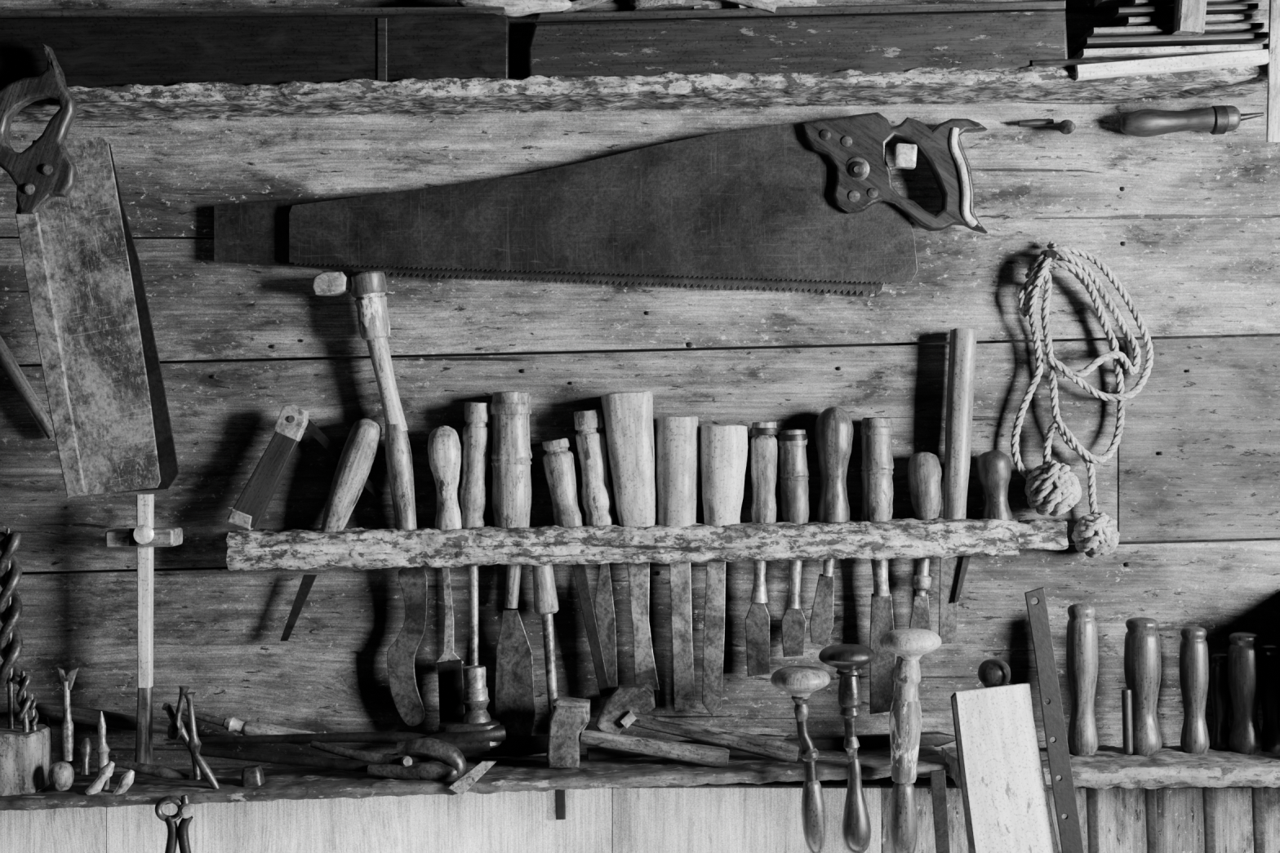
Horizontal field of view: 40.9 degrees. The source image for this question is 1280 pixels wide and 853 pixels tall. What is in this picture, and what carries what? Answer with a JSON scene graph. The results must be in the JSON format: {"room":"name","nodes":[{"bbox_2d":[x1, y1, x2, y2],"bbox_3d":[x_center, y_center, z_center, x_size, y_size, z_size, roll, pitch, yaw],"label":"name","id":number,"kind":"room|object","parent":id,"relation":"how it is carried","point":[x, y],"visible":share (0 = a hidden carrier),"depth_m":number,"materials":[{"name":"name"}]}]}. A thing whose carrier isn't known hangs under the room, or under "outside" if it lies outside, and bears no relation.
{"room":"woodworking workshop","nodes":[
{"label":"woodworking workshop","id":0,"kind":"room"},
{"bbox_2d":[0,6,512,87],"bbox_3d":[-0.392,-0.350,1.623,0.537,0.086,0.066,0,0,0],"label":"wooden plank","id":1,"kind":"object","parent":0,"point":[113,47],"visible":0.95,"depth_m":1.59,"materials":[{"name":"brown wood"}]},
{"bbox_2d":[457,0,571,17],"bbox_3d":[-0.118,-0.402,1.616,0.108,0.032,0.026,0,0,0],"label":"spokeshave","id":2,"kind":"object","parent":1,"relation":"on","point":[513,8],"visible":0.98,"depth_m":1.61,"materials":[{"name":"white wood"}]},
{"bbox_2d":[0,238,1279,852],"bbox_3d":[0.013,0.236,1.704,2.754,2.454,0.006,0,0,0],"label":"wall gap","id":3,"kind":"object","parent":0,"point":[926,780],"visible":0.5,"depth_m":1.70,"materials":[{"name":"wood"}]},
{"bbox_2d":[0,806,106,852],"bbox_3d":[-0.749,0.902,1.691,0.448,1.093,0.016,0,0,0],"label":"panel board","id":4,"kind":"object","parent":3,"relation":"attached to","point":[67,829],"visible":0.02,"depth_m":1.68,"materials":[{"name":"grey wood"}]},
{"bbox_2d":[0,238,370,365],"bbox_3d":[-0.805,-0.115,1.688,1.086,0.143,0.015,0,0,0],"label":"board","id":5,"kind":"object","parent":3,"relation":"attached to","point":[202,308],"visible":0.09,"depth_m":1.68,"materials":[{"name":"grey wood"}]},
{"bbox_2d":[0,335,54,439],"bbox_3d":[-0.621,-0.072,1.669,0.110,0.170,0.014,0,0,0],"label":"wooden stick","id":6,"kind":"object","parent":5,"relation":"attached to","point":[7,361],"visible":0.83,"depth_m":1.66,"materials":[{"name":"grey wood"}]},
{"bbox_2d":[106,787,612,852],"bbox_3d":[-0.276,0.901,1.687,0.496,1.094,0.024,0,0,0],"label":"panel board","id":7,"kind":"object","parent":3,"relation":"attached to","point":[495,822],"depth_m":1.68,"materials":[{"name":"grey wood"}]},
{"bbox_2d":[0,340,1117,572],"bbox_3d":[-0.440,0.039,1.688,1.816,0.248,0.015,0,0,0],"label":"board","id":8,"kind":"object","parent":3,"relation":"attached to","point":[222,427],"visible":0.36,"depth_m":1.68,"materials":[{"name":"grey wood"}]},
{"bbox_2d":[0,539,1279,773],"bbox_3d":[0.013,0.226,1.688,2.721,0.271,0.015,0,0,0],"label":"board","id":9,"kind":"object","parent":3,"relation":"attached to","point":[218,633],"visible":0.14,"depth_m":1.68,"materials":[{"name":"grey wood"}]},
{"bbox_2d":[0,746,950,810],"bbox_3d":[-0.184,0.331,1.620,0.934,0.048,0.120,0,0,0],"label":"shelf","id":10,"kind":"object","parent":9,"relation":"attached to","point":[508,774],"depth_m":1.57,"materials":[{"name":"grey wood"}]},
{"bbox_2d":[0,725,51,795],"bbox_3d":[-0.582,0.313,1.603,0.055,0.059,0.061,0,0,0],"label":"block","id":11,"kind":"object","parent":10,"relation":"on","point":[25,757],"visible":0.91,"depth_m":1.58,"materials":[{"name":"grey wood"}]},
{"bbox_2d":[0,528,22,730],"bbox_3d":[-0.595,0.191,1.616,0.029,0.190,0.023,0,0,39],"label":"bit","id":12,"kind":"object","parent":11,"relation":"on","point":[11,569],"visible":0.96,"depth_m":1.61,"materials":[{"name":"metal"}]},
{"bbox_2d":[14,670,32,732],"bbox_3d":[-0.572,0.255,1.590,0.016,0.057,0.015,0,0,0],"label":"bit","id":13,"kind":"object","parent":11,"relation":"on","point":[24,696],"visible":1,"depth_m":1.59,"materials":[{"name":"metal"}]},
{"bbox_2d":[28,693,38,729],"bbox_3d":[-0.570,0.268,1.608,0.014,0.036,0.010,0,0,39],"label":"bit","id":14,"kind":"object","parent":11,"relation":"on","point":[33,722],"visible":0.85,"depth_m":1.60,"materials":[{"name":"metal"}]},
{"bbox_2d":[42,717,53,764],"bbox_3d":[-0.567,0.304,1.639,0.009,0.050,0.025,0,0,-28],"label":"bit","id":15,"kind":"object","parent":10,"relation":"on","point":[46,722],"visible":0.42,"depth_m":1.64,"materials":[{"name":"metal"}]},
{"bbox_2d":[57,667,78,761],"bbox_3d":[-0.544,0.274,1.632,0.019,0.088,0.011,0,0,0],"label":"bit","id":16,"kind":"object","parent":10,"relation":"on","point":[67,682],"visible":1,"depth_m":1.63,"materials":[{"name":"metal"}]},
{"bbox_2d":[80,737,92,775],"bbox_3d":[-0.527,0.314,1.627,0.011,0.035,0.015,0,0,0],"label":"bit","id":17,"kind":"object","parent":10,"relation":"on","point":[86,748],"visible":1,"depth_m":1.62,"materials":[{"name":"metal"}]},
{"bbox_2d":[84,761,115,795],"bbox_3d":[-0.496,0.325,1.574,0.027,0.034,0.013,0,0,0],"label":"bit","id":18,"kind":"object","parent":10,"relation":"on","point":[106,771],"visible":1,"depth_m":1.57,"materials":[{"name":"wood"}]},
{"bbox_2d":[35,702,169,733],"bbox_3d":[-0.518,0.282,1.656,0.139,0.030,0.016,0,0,0],"label":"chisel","id":19,"kind":"object","parent":10,"relation":"on","point":[85,716],"visible":0.62,"depth_m":1.65,"materials":[{"name":"black metal"}]},
{"bbox_2d":[95,711,110,790],"bbox_3d":[-0.499,0.301,1.592,0.014,0.073,0.014,0,0,0],"label":"bit","id":20,"kind":"object","parent":10,"relation":"on","point":[103,750],"visible":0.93,"depth_m":1.59,"materials":[{"name":"metal"}]},
{"bbox_2d":[112,769,134,794],"bbox_3d":[-0.475,0.330,1.573,0.022,0.030,0.012,0,0,0],"label":"bit","id":21,"kind":"object","parent":10,"relation":"on","point":[126,780],"visible":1,"depth_m":1.57,"materials":[{"name":"wood"}]},
{"bbox_2d":[105,493,182,764],"bbox_3d":[-0.472,0.194,1.625,0.064,0.258,0.051,0,0,0],"label":"gauge","id":22,"kind":"object","parent":10,"relation":"on","point":[144,537],"visible":0.98,"depth_m":1.62,"materials":[{"name":"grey wood"}]},
{"bbox_2d":[121,761,190,780],"bbox_3d":[-0.450,0.320,1.592,0.063,0.017,0.011,0,0,0],"label":"bit","id":23,"kind":"object","parent":10,"relation":"on","point":[164,772],"visible":0.99,"depth_m":1.59,"materials":[{"name":"metal"}]},
{"bbox_2d":[155,795,193,852],"bbox_3d":[-0.422,0.366,1.552,0.036,0.064,0.014,0,0,0],"label":"pliers","id":24,"kind":"object","parent":10,"relation":"hanging from","point":[176,833],"visible":1,"depth_m":1.55,"materials":[{"name":"metal"}]},
{"bbox_2d":[167,685,190,739],"bbox_3d":[-0.435,0.270,1.616,0.021,0.051,0.014,0,0,0],"label":"bit","id":25,"kind":"object","parent":10,"relation":"on","point":[175,728],"visible":0.98,"depth_m":1.61,"materials":[{"name":"metal"}]},
{"bbox_2d":[164,704,201,773],"bbox_3d":[-0.430,0.295,1.624,0.040,0.065,0.009,0,0,0],"label":"bit","id":26,"kind":"object","parent":10,"relation":"on","point":[171,712],"visible":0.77,"depth_m":1.62,"materials":[{"name":"metal"}]},
{"bbox_2d":[182,692,201,779],"bbox_3d":[-0.418,0.289,1.600,0.017,0.081,0.014,0,0,0],"label":"bit","id":27,"kind":"object","parent":10,"relation":"on","point":[193,745],"visible":0.97,"depth_m":1.60,"materials":[{"name":"metal"}]},
{"bbox_2d":[193,752,219,787],"bbox_3d":[-0.399,0.319,1.578,0.026,0.037,0.009,0,0,0],"label":"bit","id":28,"kind":"object","parent":10,"relation":"on","point":[204,768],"visible":1,"depth_m":1.57,"materials":[{"name":"metal"}]},
{"bbox_2d":[161,703,315,746],"bbox_3d":[-0.382,0.286,1.647,0.154,0.040,0.017,0,0,4],"label":"screwdriver","id":29,"kind":"object","parent":10,"relation":"on","point":[230,724],"visible":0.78,"depth_m":1.64,"materials":[{"name":"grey wood"}]},
{"bbox_2d":[218,714,241,721],"bbox_3d":[-0.380,0.289,1.649,0.055,0.024,0.011,0,0,14],"label":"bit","id":30,"kind":"object","parent":29,"relation":"on","point":[222,716],"visible":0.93,"depth_m":1.65,"materials":[{"name":"metal"}]},
{"bbox_2d":[241,764,264,786],"bbox_3d":[-0.359,0.327,1.590,0.020,0.023,0.020,0,0,0],"label":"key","id":31,"kind":"object","parent":10,"relation":"on","point":[251,775],"visible":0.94,"depth_m":1.58,"materials":[{"name":"metal"}]},
{"bbox_2d":[198,724,506,772],"bbox_3d":[-0.274,0.302,1.611,0.294,0.040,0.041,0,0,0],"label":"tongs","id":32,"kind":"object","parent":10,"relation":"on","point":[465,742],"visible":0.77,"depth_m":1.61,"materials":[{"name":"metal"}]},
{"bbox_2d":[310,737,466,781],"bbox_3d":[-0.235,0.309,1.591,0.149,0.040,0.026,0,0,6],"label":"pincers","id":33,"kind":"object","parent":10,"relation":"on","point":[399,766],"visible":0.99,"depth_m":1.58,"materials":[{"name":"metal"}]},
{"bbox_2d":[437,658,495,758],"bbox_3d":[-0.150,0.273,1.659,0.091,0.096,0.007,0,0,0],"label":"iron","id":34,"kind":"object","parent":10,"relation":"on","point":[451,677],"visible":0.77,"depth_m":1.66,"materials":[{"name":"metal"}]},
{"bbox_2d":[438,665,502,748],"bbox_3d":[-0.162,0.267,1.632,0.061,0.076,0.044,0,0,0],"label":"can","id":35,"kind":"object","parent":10,"relation":"on","point":[476,717],"visible":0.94,"depth_m":1.62,"materials":[{"name":"metal"}]},
{"bbox_2d":[448,760,496,795],"bbox_3d":[-0.152,0.319,1.557,0.044,0.030,0.005,0,0,0],"label":"blade","id":36,"kind":"object","parent":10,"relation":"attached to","point":[461,785],"visible":1,"depth_m":1.55,"materials":[{"name":"grey metal"}]},
{"bbox_2d":[546,696,729,768],"bbox_3d":[-0.002,0.287,1.606,0.172,0.063,0.033,0,0,5],"label":"hammer","id":37,"kind":"object","parent":10,"relation":"on","point":[569,718],"visible":1,"depth_m":1.60,"materials":[{"name":"wood"}]},
{"bbox_2d":[586,733,784,760],"bbox_3d":[0.044,0.307,1.644,0.190,0.021,0.011,0,0,-7],"label":"wood rasp","id":38,"kind":"object","parent":10,"relation":"on","point":[593,753],"visible":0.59,"depth_m":1.63,"materials":[{"name":"metal"}]},
{"bbox_2d":[595,683,799,762],"bbox_3d":[0.053,0.280,1.625,0.197,0.066,0.036,0,0,10],"label":"hammer","id":39,"kind":"object","parent":10,"relation":"on","point":[628,704],"visible":0.99,"depth_m":1.62,"materials":[{"name":"wood"}]},
{"bbox_2d":[770,666,830,852],"bbox_3d":[0.143,0.300,1.534,0.053,0.168,0.053,0,0,0],"label":"brace","id":40,"kind":"object","parent":10,"relation":"attached to","point":[800,682],"visible":1,"depth_m":1.53,"materials":[{"name":"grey wood"}]},
{"bbox_2d":[818,644,875,852],"bbox_3d":[0.185,0.289,1.531,0.050,0.188,0.050,0,0,0],"label":"brace","id":41,"kind":"object","parent":10,"relation":"attached to","point":[847,659],"visible":1,"depth_m":1.53,"materials":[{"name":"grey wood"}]},
{"bbox_2d":[783,731,955,751],"bbox_3d":[0.222,0.306,1.656,0.166,0.021,0.011,0,0,0],"label":"wood rasp","id":42,"kind":"object","parent":10,"relation":"on","point":[935,739],"visible":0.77,"depth_m":1.65,"materials":[{"name":"metal"}]},
{"bbox_2d":[880,628,941,852],"bbox_3d":[0.241,0.285,1.530,0.054,0.208,0.054,0,0,0],"label":"brace","id":43,"kind":"object","parent":10,"relation":"attached to","point":[905,723],"visible":1,"depth_m":1.52,"materials":[{"name":"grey wood"}]},
{"bbox_2d":[929,768,950,852],"bbox_3d":[0.273,0.361,1.554,0.019,0.100,0.005,0,0,0],"label":"wood rasp","id":44,"kind":"object","parent":10,"relation":"on","point":[938,780],"visible":1,"depth_m":1.55,"materials":[{"name":"metal"}]},
{"bbox_2d":[950,682,1058,852],"bbox_3d":[0.333,0.322,1.553,0.102,0.179,0.008,0,0,0],"label":"board","id":45,"kind":"object","parent":10,"relation":"attached to","point":[1006,807],"visible":1,"depth_m":1.55,"materials":[{"name":"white wood"}]},
{"bbox_2d":[1024,586,1084,852],"bbox_3d":[0.375,0.277,1.544,0.056,0.264,0.004,0,0,0],"label":"metal strip","id":46,"kind":"object","parent":45,"relation":"attached to","point":[1058,753],"visible":1,"depth_m":1.54,"materials":[{"name":"metal"}]},
{"bbox_2d":[226,516,1067,571],"bbox_3d":[0.009,0.113,1.655,0.806,0.052,0.054,0,0,0],"label":"tool rack","id":47,"kind":"object","parent":9,"relation":"attached to","point":[274,549],"visible":0.96,"depth_m":1.63,"materials":[{"name":"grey wood"}]},
{"bbox_2d":[227,404,383,640],"bbox_3d":[-0.322,0.093,1.651,0.147,0.229,0.025,0,0,0],"label":"sliding bevel","id":48,"kind":"object","parent":47,"relation":"hanging from","point":[248,512],"visible":1,"depth_m":1.64,"materials":[{"name":"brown wood"}]},
{"bbox_2d":[320,417,382,532],"bbox_3d":[-0.279,0.049,1.656,0.059,0.116,0.032,0,0,0],"label":"chisel","id":49,"kind":"object","parent":47,"relation":"in","point":[357,458],"visible":0.99,"depth_m":1.64,"materials":[{"name":"grey wood"}]},
{"bbox_2d":[312,271,417,531],"bbox_3d":[-0.265,-0.022,1.651,0.098,0.254,0.034,0,0,0],"label":"hammer","id":50,"kind":"object","parent":47,"relation":"on","point":[369,289],"visible":0.98,"depth_m":1.64,"materials":[{"name":"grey wood"}]},
{"bbox_2d":[354,292,390,340],"bbox_3d":[-0.258,-0.115,1.652,0.033,0.062,0.033,-8,1,0],"label":"socket","id":51,"kind":"object","parent":50,"relation":"attached to","point":[374,324],"depth_m":1.64,"materials":[{"name":"grey metal"}]},
{"bbox_2d":[386,425,462,726],"bbox_3d":[-0.207,0.144,1.656,0.076,0.291,0.033,0,0,0],"label":"chisel","id":52,"kind":"object","parent":47,"relation":"in","point":[444,445],"visible":0.97,"depth_m":1.66,"materials":[{"name":"metal"}]},
{"bbox_2d":[435,401,489,664],"bbox_3d":[-0.170,0.106,1.660,0.051,0.260,0.027,0,0,20],"label":"chisel","id":53,"kind":"object","parent":47,"relation":"in","point":[473,498],"visible":0.98,"depth_m":1.65,"materials":[{"name":"wood"}]},
{"bbox_2d":[468,391,532,666],"bbox_3d":[-0.133,0.102,1.659,0.058,0.273,0.040,0,0,25],"label":"chisel","id":54,"kind":"object","parent":47,"relation":"in","point":[511,456],"visible":0.96,"depth_m":1.64,"materials":[{"name":"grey wood"}]},
{"bbox_2d":[494,437,582,737],"bbox_3d":[-0.098,0.157,1.656,0.085,0.293,0.031,0,0,0],"label":"chisel","id":55,"kind":"object","parent":47,"relation":"in","point":[514,692],"visible":0.98,"depth_m":1.66,"materials":[{"name":"metal"}]},
{"bbox_2d":[532,409,613,712],"bbox_3d":[-0.065,0.130,1.656,0.079,0.292,0.031,0,0,0],"label":"chisel","id":56,"kind":"object","parent":47,"relation":"in","point":[597,496],"visible":0.96,"depth_m":1.65,"materials":[{"name":"wood"}]},
{"bbox_2d":[532,564,559,614],"bbox_3d":[-0.092,0.155,1.656,0.024,0.051,0.024,-5,0,0],"label":"handle","id":57,"kind":"object","parent":56,"relation":"attached to","point":[545,597],"depth_m":1.65,"materials":[{"name":"grey wood"}]},
{"bbox_2d":[572,391,656,697],"bbox_3d":[-0.025,0.117,1.654,0.082,0.302,0.050,0,0,0],"label":"chisel","id":58,"kind":"object","parent":47,"relation":"in","point":[628,417],"visible":0.96,"depth_m":1.64,"materials":[{"name":"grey wood"}]},
{"bbox_2d":[626,416,698,689],"bbox_3d":[0.022,0.122,1.656,0.069,0.265,0.042,0,0,0],"label":"chisel","id":59,"kind":"object","parent":47,"relation":"hanging from","point":[677,438],"visible":0.94,"depth_m":1.64,"materials":[{"name":"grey wood"}]},
{"bbox_2d":[669,424,747,711],"bbox_3d":[0.066,0.137,1.655,0.076,0.277,0.046,0,0,0],"label":"chisel","id":60,"kind":"object","parent":47,"relation":"in","point":[723,448],"visible":0.95,"depth_m":1.65,"materials":[{"name":"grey wood"}]},
{"bbox_2d":[702,421,777,715],"bbox_3d":[0.097,0.137,1.656,0.074,0.285,0.027,0,0,0],"label":"chisel","id":61,"kind":"object","parent":47,"relation":"in","point":[764,444],"visible":0.99,"depth_m":1.66,"materials":[{"name":"metal"}]},
{"bbox_2d":[745,428,809,676],"bbox_3d":[0.133,0.122,1.656,0.062,0.240,0.030,0,0,0],"label":"chisel","id":62,"kind":"object","parent":47,"relation":"in","point":[792,443],"visible":0.97,"depth_m":1.65,"materials":[{"name":"metal"}]},
{"bbox_2d":[750,560,768,603],"bbox_3d":[0.116,0.148,1.656,0.017,0.043,0.017,1,0,0],"label":"socket","id":63,"kind":"object","parent":62,"relation":"attached to","point":[759,595],"depth_m":1.65,"materials":[{"name":"metal"}]},
{"bbox_2d":[781,406,853,657],"bbox_3d":[0.171,0.102,1.656,0.069,0.242,0.036,0,0,0],"label":"chisel","id":64,"kind":"object","parent":47,"relation":"hanging from","point":[833,431],"visible":0.97,"depth_m":1.65,"materials":[{"name":"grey wood"}]},
{"bbox_2d":[786,559,802,608],"bbox_3d":[0.149,0.151,1.656,0.014,0.048,0.014,3,0,0],"label":"socket","id":65,"kind":"object","parent":64,"relation":"attached to","point":[793,602],"depth_m":1.65,"materials":[{"name":"metal"}]},
{"bbox_2d":[809,417,893,645],"bbox_3d":[0.204,0.102,1.656,0.081,0.221,0.033,0,0,0],"label":"chisel","id":66,"kind":"object","parent":47,"relation":"in","point":[877,467],"visible":0.98,"depth_m":1.65,"materials":[{"name":"wood"}]},
{"bbox_2d":[869,451,941,714],"bbox_3d":[0.257,0.151,1.656,0.068,0.254,0.032,0,0,0],"label":"chisel","id":67,"kind":"object","parent":47,"relation":"in","point":[924,468],"visible":0.93,"depth_m":1.65,"materials":[{"name":"metal"}]},
{"bbox_2d":[870,557,889,596],"bbox_3d":[0.232,0.144,1.656,0.017,0.038,0.017,-4,0,0],"label":"socket","id":68,"kind":"object","parent":67,"relation":"attached to","point":[879,565],"depth_m":1.65,"materials":[{"name":"metal"}]},
{"bbox_2d":[909,328,976,631],"bbox_3d":[0.293,0.054,1.656,0.065,0.298,0.026,0,0,0],"label":"chisel","id":69,"kind":"object","parent":47,"relation":"hanging from","point":[962,346],"visible":0.96,"depth_m":1.65,"materials":[{"name":"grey wood"}]},
{"bbox_2d":[912,557,931,595],"bbox_3d":[0.273,0.145,1.656,0.017,0.036,0.017,5,0,0],"label":"socket","id":70,"kind":"object","parent":69,"relation":"attached to","point":[922,581],"depth_m":1.65,"materials":[{"name":"metal"}]},
{"bbox_2d":[938,449,1012,644],"bbox_3d":[0.324,0.117,1.656,0.071,0.188,0.034,0,0,0],"label":"chisel","id":71,"kind":"object","parent":47,"relation":"in","point":[993,468],"visible":0.98,"depth_m":1.65,"materials":[{"name":"metal"}]},
{"bbox_2d":[942,658,1279,789],"bbox_3d":[0.501,0.275,1.622,0.415,0.120,0.109,0,0,0],"label":"tool rack","id":72,"kind":"object","parent":9,"relation":"attached to","point":[1109,767],"depth_m":1.57,"materials":[{"name":"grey wood"}]},
{"bbox_2d":[1066,603,1099,852],"bbox_3d":[0.421,0.305,1.632,0.030,0.272,0.030,0,0,42],"label":"chisel","id":73,"kind":"object","parent":72,"relation":"in","point":[1082,636],"visible":0.97,"depth_m":1.62,"materials":[{"name":"wood"}]},
{"bbox_2d":[1121,688,1133,754],"bbox_3d":[0.457,0.277,1.608,0.010,0.061,0.009,0,0,0],"label":"file","id":74,"kind":"object","parent":72,"relation":"in","point":[1126,700],"visible":1,"depth_m":1.60,"materials":[{"name":"grey metal"}]},
{"bbox_2d":[1124,617,1162,852],"bbox_3d":[0.479,0.311,1.632,0.035,0.259,0.035,0,0,42],"label":"chisel","id":75,"kind":"object","parent":72,"relation":"in","point":[1142,646],"visible":0.93,"depth_m":1.62,"materials":[{"name":"wood"}]},
{"bbox_2d":[1179,626,1216,852],"bbox_3d":[0.532,0.317,1.639,0.032,0.252,0.027,0,0,34],"label":"chisel","id":76,"kind":"object","parent":72,"relation":"in","point":[1193,649],"visible":0.99,"depth_m":1.63,"materials":[{"name":"wood"}]},
{"bbox_2d":[1209,652,1231,751],"bbox_3d":[0.562,0.267,1.656,0.022,0.098,0.021,0,0,0],"label":"wood awl","id":77,"kind":"object","parent":72,"relation":"on","point":[1220,696],"visible":0.96,"depth_m":1.65,"materials":[{"name":"black wood"}]},
{"bbox_2d":[1227,631,1265,852],"bbox_3d":[0.579,0.320,1.640,0.032,0.246,0.032,0,0,43],"label":"chisel","id":78,"kind":"object","parent":72,"relation":"in","point":[1244,654],"visible":1,"depth_m":1.63,"materials":[{"name":"wood"}]},
{"bbox_2d":[1260,644,1279,754],"bbox_3d":[0.604,0.261,1.640,0.022,0.105,0.021,0,0,0],"label":"wood awl","id":79,"kind":"object","parent":72,"relation":"in","point":[1270,657],"visible":1,"depth_m":1.63,"materials":[{"name":"black wood"}]},
{"bbox_2d":[0,0,1279,355],"bbox_3d":[0.013,-0.267,1.688,2.720,0.394,0.016,0,0,0],"label":"board","id":80,"kind":"object","parent":3,"relation":"attached to","point":[1197,214],"visible":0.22,"depth_m":1.68,"materials":[{"name":"grey wood"}]},
{"bbox_2d":[0,63,1267,122],"bbox_3d":[-0.034,-0.318,1.632,1.248,0.047,0.098,0,0,0],"label":"shelf","id":81,"kind":"object","parent":80,"relation":"attached to","point":[1016,83],"visible":0.95,"depth_m":1.59,"materials":[{"name":"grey wood"}]},
{"bbox_2d":[0,43,160,497],"bbox_3d":[-0.521,-0.142,1.570,0.161,0.416,0.021,0,0,0],"label":"saw","id":82,"kind":"object","parent":81,"relation":"hanging from","point":[68,216],"visible":1,"depth_m":1.57,"materials":[{"name":"metal"}]},
{"bbox_2d":[108,142,179,493],"bbox_3d":[-0.468,-0.101,1.582,0.086,0.327,0.002,0,0,0],"label":"saw","id":83,"kind":"object","parent":82,"relation":"attached to","point":[166,450],"visible":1,"depth_m":1.58,"materials":[{"name":"metal"}]},
{"bbox_2d":[527,0,1067,77],"bbox_3d":[0.148,-0.358,1.625,0.504,0.084,0.072,0,0,0],"label":"wooden plank","id":84,"kind":"object","parent":81,"relation":"on","point":[1001,35],"visible":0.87,"depth_m":1.59,"materials":[{"name":"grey wood"}]},
{"bbox_2d":[571,0,702,12],"bbox_3d":[-0.003,-0.417,1.632,0.125,0.047,0.053,0,0,0],"label":"mallet","id":85,"kind":"object","parent":84,"relation":"on","point":[614,5],"visible":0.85,"depth_m":1.62,"materials":[{"name":"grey wood"}]},
{"bbox_2d":[563,0,825,13],"bbox_3d":[0.051,-0.403,1.624,0.250,0.031,0.040,0,0,0],"label":"wood offcuts","id":86,"kind":"object","parent":84,"relation":"on","point":[770,6],"visible":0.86,"depth_m":1.62,"materials":[{"name":"grey wood"}]},
{"bbox_2d":[1031,0,1269,80],"bbox_3d":[0.474,-0.373,1.619,0.223,0.106,0.088,0,0,0],"label":"stack","id":87,"kind":"object","parent":81,"relation":"on","point":[1139,37],"visible":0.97,"depth_m":1.59,"materials":[{"name":"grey wood"}]},
{"bbox_2d":[1266,0,1279,142],"bbox_3d":[0.587,-0.350,1.580,0.017,0.177,0.006,0,0,0],"label":"wooden board","id":88,"kind":"object","parent":81,"relation":"attached to","point":[1273,126],"visible":1,"depth_m":1.58,"materials":[{"name":"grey wood"}]},
{"bbox_2d":[288,111,987,284],"bbox_3d":[-0.002,-0.220,1.649,0.674,0.165,0.028,0,0,0],"label":"saw","id":89,"kind":"object","parent":80,"relation":"hanging from","point":[817,201],"visible":1,"depth_m":1.66,"materials":[{"name":"metal"}]},
{"bbox_2d":[213,195,884,296],"bbox_3d":[-0.088,-0.183,1.668,0.652,0.114,0.002,0,0,0],"label":"saw","id":90,"kind":"object","parent":89,"relation":"attached to","point":[249,233],"visible":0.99,"depth_m":1.67,"materials":[{"name":"metal"}]},
{"bbox_2d":[1017,118,1053,127],"bbox_3d":[0.386,-0.296,1.670,0.034,0.008,0.008,0,0,0],"label":"peg","id":91,"kind":"object","parent":80,"relation":"attached to","point":[1035,122],"visible":1,"depth_m":1.67,"materials":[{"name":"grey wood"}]},
{"bbox_2d":[1045,248,1057,260],"bbox_3d":[0.397,-0.165,1.662,0.011,0.011,0.039,0,0,9],"label":"nail","id":92,"kind":"object","parent":80,"relation":"attached to","point":[1051,253],"visible":0.84,"depth_m":1.64,"materials":[{"name":"metal"}]},
{"bbox_2d":[1010,240,1153,557],"bbox_3d":[0.431,-0.027,1.655,0.136,0.307,0.051,0,0,-9],"label":"coiled rope","id":93,"kind":"object","parent":92,"relation":"hanging from","point":[1051,488],"visible":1,"depth_m":1.66,"materials":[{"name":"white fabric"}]},
{"bbox_2d":[1058,119,1075,134],"bbox_3d":[0.417,-0.290,1.667,0.014,0.017,0.034,0,0,22],"label":"peg","id":94,"kind":"object","parent":80,"relation":"attached to","point":[1066,126],"visible":1,"depth_m":1.65,"materials":[{"name":"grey wood"}]},
{"bbox_2d":[1119,105,1264,137],"bbox_3d":[0.535,-0.296,1.662,0.140,0.030,0.028,0,0,0],"label":"awl","id":95,"kind":"object","parent":80,"relation":"attached to","point":[1216,119],"visible":1,"depth_m":1.65,"materials":[{"name":"wood"}]},
{"bbox_2d":[613,784,880,852],"bbox_3d":[0.105,0.902,1.691,0.264,1.093,0.016,0,0,0],"label":"panel board","id":96,"kind":"object","parent":3,"relation":"attached to","point":[710,818],"visible":0.71,"depth_m":1.68,"materials":[{"name":"grey wood"}]},
{"bbox_2d":[880,784,1279,852],"bbox_3d":[0.446,0.902,1.691,0.416,1.093,0.016,0,0,0],"label":"panel board","id":97,"kind":"object","parent":3,"relation":"attached to","point":[1122,811],"visible":0.62,"depth_m":1.68,"materials":[{"name":"grey wood"}]},
{"bbox_2d":[1117,336,1279,542],"bbox_3d":[0.922,0.003,1.689,0.905,0.220,0.014,0,0,0],"label":"board","id":98,"kind":"object","parent":3,"relation":"attached to","point":[1215,425],"visible":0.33,"depth_m":1.68,"materials":[{"name":"grey wood"}]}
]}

